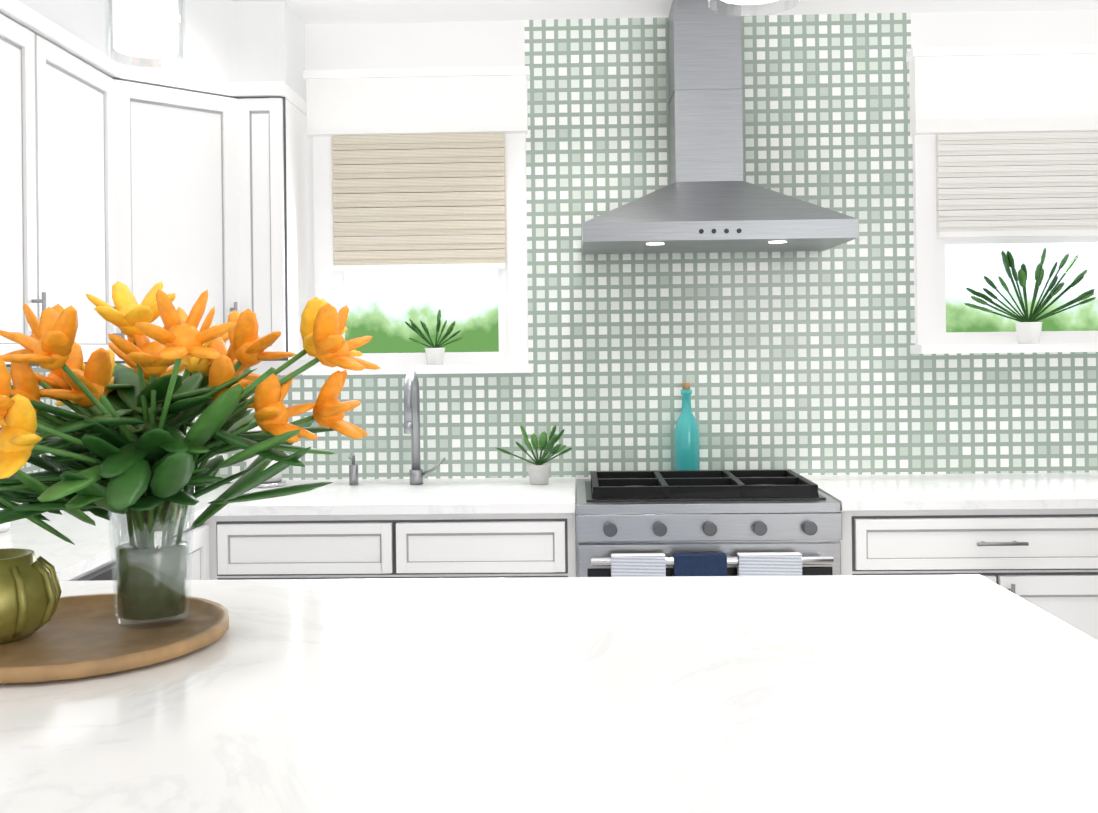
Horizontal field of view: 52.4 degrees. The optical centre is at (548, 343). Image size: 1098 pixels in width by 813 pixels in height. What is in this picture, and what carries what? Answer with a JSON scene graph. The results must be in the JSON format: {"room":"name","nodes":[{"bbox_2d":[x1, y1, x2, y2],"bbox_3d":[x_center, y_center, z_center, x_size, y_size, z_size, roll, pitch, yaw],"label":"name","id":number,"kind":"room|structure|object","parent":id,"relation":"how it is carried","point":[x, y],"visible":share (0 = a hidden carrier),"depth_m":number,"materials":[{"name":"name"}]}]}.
{"room":"kitchen","nodes":[
{"label":"kitchen","id":0,"kind":"room"},
{"bbox_2d":[120,9,1097,576],"bbox_3d":[0.512,0.110,4.102,4.530,2.600,0.100,-1,0,1],"label":"wall","id":1,"kind":"structure","parent":0,"point":[418,45],"depth_m":4.08,"materials":[{"name":"white paint"}]},
{"bbox_2d":[303,66,533,374],"bbox_3d":[-0.471,-0.441,4.008,0.813,1.095,0.140,-1,0,1],"label":"window","id":2,"kind":"structure","parent":1,"relation":"in","point":[485,310],"depth_m":4.04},
{"bbox_2d":[332,134,505,270],"bbox_3d":[-0.471,-0.512,4.041,0.623,0.487,0.030,-1,0,1],"label":"window blind","id":3,"kind":"object","parent":2,"relation":"attached to","point":[397,189],"visible":0.96,"depth_m":4.03,"materials":[{"name":"beige fabric"}]},
{"bbox_2d":[405,309,462,364],"bbox_3d":[-0.410,-0.026,3.980,0.208,0.200,0.075,-1,0,1],"label":"potted plant","id":4,"kind":"object","parent":2,"relation":"on","point":[435,355],"visible":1,"depth_m":3.97,"materials":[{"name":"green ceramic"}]},
{"bbox_2d":[186,13,1097,479],"bbox_3d":[0.505,-0.354,4.051,4.326,1.668,0.006,-1,0,1],"label":"wall tiles","id":5,"kind":"structure","parent":1,"relation":"attached to","point":[802,361],"depth_m":4.04,"materials":[{"name":"tile"}]},
{"bbox_2d":[582,0,857,253],"bbox_3d":[0.547,-0.758,3.798,0.875,0.859,0.496,-1,0,1],"label":"range hood","id":6,"kind":"object","parent":1,"relation":"attached to","point":[708,199],"visible":1,"depth_m":3.81,"materials":[{"name":"metal"}]},
{"bbox_2d":[906,44,1097,353],"bbox_3d":[1.701,-0.512,3.955,0.810,1.085,0.140,-1,0,1],"label":"window","id":7,"kind":"structure","parent":1,"relation":"in","point":[1007,89],"depth_m":4.00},
{"bbox_2d":[936,132,1097,237],"bbox_3d":[1.702,-0.569,3.988,0.620,0.368,0.030,-1,0,1],"label":"window blind","id":8,"kind":"object","parent":7,"relation":"attached to","point":[1016,184],"visible":1,"depth_m":3.98,"materials":[{"name":"fabric"}]},
{"bbox_2d":[964,247,1095,343],"bbox_3d":[1.695,-0.170,3.921,0.459,0.337,0.127,-1,0,1],"label":"potted plant","id":9,"kind":"object","parent":7,"relation":"on","point":[1028,328],"visible":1,"depth_m":3.92,"materials":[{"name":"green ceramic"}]},
{"bbox_2d":[231,0,1097,23],"bbox_3d":[0.419,-1.240,0.983,4.530,0.080,6.350,-1,0,1],"label":"ceiling","id":10,"kind":"structure","parent":0,"point":[342,11],"depth_m":3.96,"materials":[{"name":"paint"}]},
{"bbox_2d":[105,0,185,67],"bbox_3d":[-0.604,-0.804,1.662,0.130,0.759,0.128,-1,0,1],"label":"pendant light","id":11,"kind":"object","parent":10,"relation":"hanging from","point":[144,29],"visible":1,"depth_m":1.63,"materials":[{"name":"white glass"}]},
{"bbox_2d":[709,0,799,16],"bbox_3d":[0.249,-0.808,1.381,0.130,0.774,0.128,-1,0,1],"label":"pendant light","id":12,"kind":"object","parent":10,"relation":"hanging from","point":[747,2],"visible":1,"depth_m":1.42,"materials":[{"name":"silver metal"}]},
{"bbox_3d":[0.452,1.440,0.974,4.530,0.080,6.350,-1,0,1],"label":"floor","id":13,"kind":"structure","parent":0,"visible":0},
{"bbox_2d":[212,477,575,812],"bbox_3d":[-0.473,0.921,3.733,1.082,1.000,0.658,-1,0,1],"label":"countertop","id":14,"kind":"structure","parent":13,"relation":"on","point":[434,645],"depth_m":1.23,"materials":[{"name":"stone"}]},
{"bbox_2d":[56,477,575,636],"bbox_3d":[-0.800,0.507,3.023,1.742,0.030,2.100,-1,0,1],"label":"base cabinet","id":15,"kind":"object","parent":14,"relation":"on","point":[277,570],"depth_m":3.39,"materials":[{"name":"white wood"}]},
{"bbox_2d":[0,508,7,531],"bbox_3d":[-1.451,0.418,2.819,0.102,0.160,0.102,-1,0,-11],"label":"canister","id":16,"kind":"object","parent":15,"relation":"on","point":[4,527],"depth_m":2.95,"materials":[{"name":"white ceramic"}]},
{"bbox_2d":[0,593,228,683],"bbox_3d":[-0.662,0.403,1.549,0.420,0.022,0.420,-1,0,1],"label":"wood tray","id":17,"kind":"object","parent":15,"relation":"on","point":[79,636],"visible":0.71,"depth_m":1.50,"materials":[{"name":"brown wood"}]},
{"bbox_2d":[0,548,61,643],"bbox_3d":[-0.763,0.346,1.532,0.174,0.112,0.168,-1,0,1],"label":"pot","id":18,"kind":"object","parent":17,"relation":"on","point":[30,591],"visible":1,"depth_m":1.50,"materials":[{"name":"gold metal"}]},
{"bbox_2d":[0,281,380,628],"bbox_3d":[-0.547,0.156,1.583,0.632,0.488,0.612,-1,0,1],"label":"flower bouquet","id":19,"kind":"object","parent":17,"relation":"on","point":[121,441],"visible":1,"depth_m":1.53,"materials":[{"name":"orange plant"}]},
{"bbox_2d":[246,408,285,486],"bbox_3d":[-1.005,0.328,3.929,0.148,0.337,0.150,-1,0,1],"label":"paper towel holder","id":20,"kind":"object","parent":15,"relation":"on","point":[276,480],"visible":0.23,"depth_m":3.88,"materials":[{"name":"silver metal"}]},
{"bbox_2d":[349,370,445,484],"bbox_3d":[-0.534,0.290,3.821,0.339,0.400,0.210,-1,0,1],"label":"faucet","id":21,"kind":"object","parent":15,"relation":"on","point":[412,408],"visible":1,"depth_m":3.89,"materials":[{"name":"metal"}]},
{"bbox_2d":[496,425,571,484],"bbox_3d":[-0.052,0.381,3.876,0.267,0.207,0.180,-1,0,1],"label":"potted plant","id":22,"kind":"object","parent":15,"relation":"on","point":[539,470],"visible":1,"depth_m":3.84,"materials":[{"name":"green plant"}]},
{"bbox_2d":[577,469,841,576],"bbox_3d":[0.493,0.925,3.655,0.795,0.968,0.755,-1,0,1],"label":"range","id":23,"kind":"object","parent":13,"relation":"on","point":[711,523],"visible":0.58,"depth_m":3.36,"materials":[{"name":"metal"}]},
{"bbox_2d":[674,383,699,470],"bbox_3d":[0.491,0.310,3.974,0.090,0.345,0.090,-1,0,1],"label":"bottle","id":24,"kind":"object","parent":23,"relation":"on","point":[687,444],"visible":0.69,"depth_m":3.94,"materials":[{"name":"teal glass"}]},
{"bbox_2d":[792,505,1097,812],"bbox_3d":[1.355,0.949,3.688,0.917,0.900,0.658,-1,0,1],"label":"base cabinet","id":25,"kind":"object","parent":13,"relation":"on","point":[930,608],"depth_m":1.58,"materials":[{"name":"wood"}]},
{"bbox_2d":[801,473,1097,504],"bbox_3d":[1.779,0.479,3.675,1.777,0.030,0.670,-1,0,1],"label":"countertop","id":26,"kind":"structure","parent":25,"relation":"on","point":[1001,488],"depth_m":3.60,"materials":[{"name":"white stone"}]},
{"bbox_3d":[-1.736,0.132,2.757,0.100,2.600,2.700,-1,0,1],"label":"wall","id":27,"kind":"structure","parent":0,"visible":0},
{"bbox_2d":[0,366,75,504],"bbox_3d":[-1.674,0.283,3.049,0.006,0.440,2.098,-1,0,1],"label":"wall tiles","id":28,"kind":"structure","parent":27,"relation":"attached to","point":[27,468],"depth_m":3.64,"materials":[{"name":"tile"}]},
{"bbox_2d":[0,0,308,366],"bbox_3d":[-1.289,-0.555,3.276,0.774,1.227,1.634,-1,0,1],"label":"upper cabinet","id":29,"kind":"object","parent":27,"relation":"attached to","point":[185,181],"visible":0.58,"depth_m":2.55,"materials":[{"name":"wood"}]}
]}

